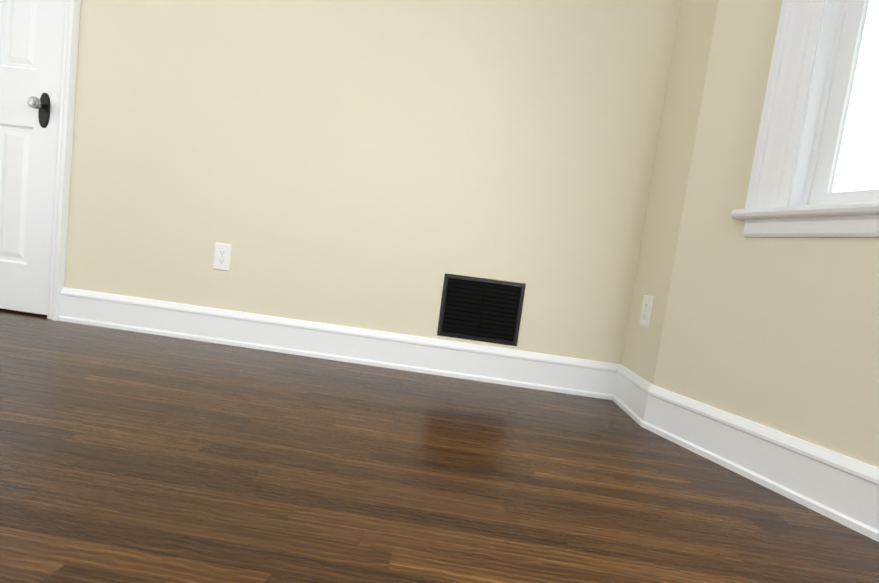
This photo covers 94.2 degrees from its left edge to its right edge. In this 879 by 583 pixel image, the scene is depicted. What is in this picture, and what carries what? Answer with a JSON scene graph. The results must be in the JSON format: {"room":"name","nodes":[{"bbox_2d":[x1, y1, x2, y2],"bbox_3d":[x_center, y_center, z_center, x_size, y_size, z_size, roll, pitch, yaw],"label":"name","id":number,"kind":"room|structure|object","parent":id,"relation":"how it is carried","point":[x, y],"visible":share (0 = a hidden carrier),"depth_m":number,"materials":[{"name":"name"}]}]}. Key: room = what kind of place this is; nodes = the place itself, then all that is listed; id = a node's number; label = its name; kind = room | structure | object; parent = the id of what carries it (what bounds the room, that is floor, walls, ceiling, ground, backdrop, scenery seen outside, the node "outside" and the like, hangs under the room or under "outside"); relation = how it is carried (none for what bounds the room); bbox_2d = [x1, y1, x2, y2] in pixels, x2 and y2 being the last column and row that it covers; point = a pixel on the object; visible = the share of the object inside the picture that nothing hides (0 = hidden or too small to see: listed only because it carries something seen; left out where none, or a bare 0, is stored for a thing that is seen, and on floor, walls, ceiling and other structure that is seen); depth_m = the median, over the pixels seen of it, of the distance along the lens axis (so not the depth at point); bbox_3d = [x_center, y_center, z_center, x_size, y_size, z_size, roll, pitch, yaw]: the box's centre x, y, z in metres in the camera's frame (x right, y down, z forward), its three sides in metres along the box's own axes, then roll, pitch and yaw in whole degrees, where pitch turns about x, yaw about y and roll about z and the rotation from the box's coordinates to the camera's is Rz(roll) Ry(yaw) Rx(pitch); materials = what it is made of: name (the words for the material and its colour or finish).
{"room":"empty room","nodes":[
{"label":"empty room","id":0,"kind":"room"},
{"bbox_2d":[64,0,680,363],"bbox_3d":[-1.162,-0.963,1.840,4.541,2.340,0.200,8,4,3],"label":"wall","id":1,"kind":"structure","parent":0,"point":[382,165],"depth_m":1.71,"materials":[{"name":"paint"}]},
{"bbox_2d":[0,0,64,314],"bbox_3d":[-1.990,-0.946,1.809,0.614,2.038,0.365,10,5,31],"label":"door","id":2,"kind":"structure","parent":1,"relation":"in","point":[31,34],"depth_m":1.81,"materials":[{"name":"white wood"}]},
{"bbox_2d":[47,0,80,320],"bbox_3d":[-1.977,-0.982,1.878,0.825,2.127,0.230,8,4,3],"label":"door frame","id":3,"kind":"structure","parent":1,"relation":"attached to","point":[70,38],"depth_m":1.78,"materials":[{"name":"white wood"}]},
{"bbox_2d":[213,243,231,270],"bbox_3d":[-0.945,-0.150,1.776,0.072,0.117,0.007,8,4,3],"label":"electrical outlet","id":4,"kind":"object","parent":1,"relation":"attached to","point":[222,255],"visible":1,"depth_m":1.77,"materials":[{"name":"white plastic"}]},
{"bbox_2d":[58,287,878,541],"bbox_3d":[-0.057,0.290,1.505,3.189,0.150,1.173,10,5,31],"label":"baseboard","id":5,"kind":"structure","parent":1,"relation":"attached to","point":[838,488],"depth_m":1.20,"materials":[{"name":"white wood"}]},
{"bbox_2d":[437,273,525,345],"bbox_3d":[0.174,0.077,1.716,0.341,0.267,0.008,8,4,3],"label":"air vent","id":6,"kind":"object","parent":1,"relation":"in","point":[481,309],"visible":1,"depth_m":1.72,"materials":[{"name":"black metal"}]},
{"bbox_2d":[0,308,878,582],"bbox_3d":[-1.160,0.467,-0.362,5.172,0.200,4.775,8,4,3],"label":"floor","id":7,"kind":"structure","parent":0,"point":[126,456],"depth_m":0.87,"materials":[{"name":"brown wood"}]},
{"bbox_2d":[621,0,718,383],"bbox_3d":[1.007,-0.665,1.554,0.288,2.340,0.524,10,5,31],"label":"wall","id":8,"kind":"structure","parent":0,"point":[682,101],"depth_m":1.48,"materials":[{"name":"paint"}]},
{"bbox_2d":[639,295,653,327],"bbox_3d":[0.773,0.073,1.529,0.007,0.117,0.072,7,4,3],"label":"electrical outlet","id":9,"kind":"object","parent":8,"relation":"attached to","point":[646,310],"visible":1,"depth_m":1.52,"materials":[{"name":"white plastic"}]},
{"bbox_2d":[653,0,878,467],"bbox_3d":[1.179,-0.593,0.890,0.200,2.340,1.081,5,5,-25],"label":"wall","id":10,"kind":"structure","parent":0,"point":[780,334],"depth_m":1.17,"materials":[{"name":"paint"}]},
{"bbox_2d":[731,0,878,236],"bbox_3d":[1.196,-0.799,0.835,0.251,1.397,0.775,5,5,-25],"label":"window","id":11,"kind":"structure","parent":10,"relation":"in","point":[812,74],"depth_m":1.09,"materials":[{"name":"white wood"}]}
]}

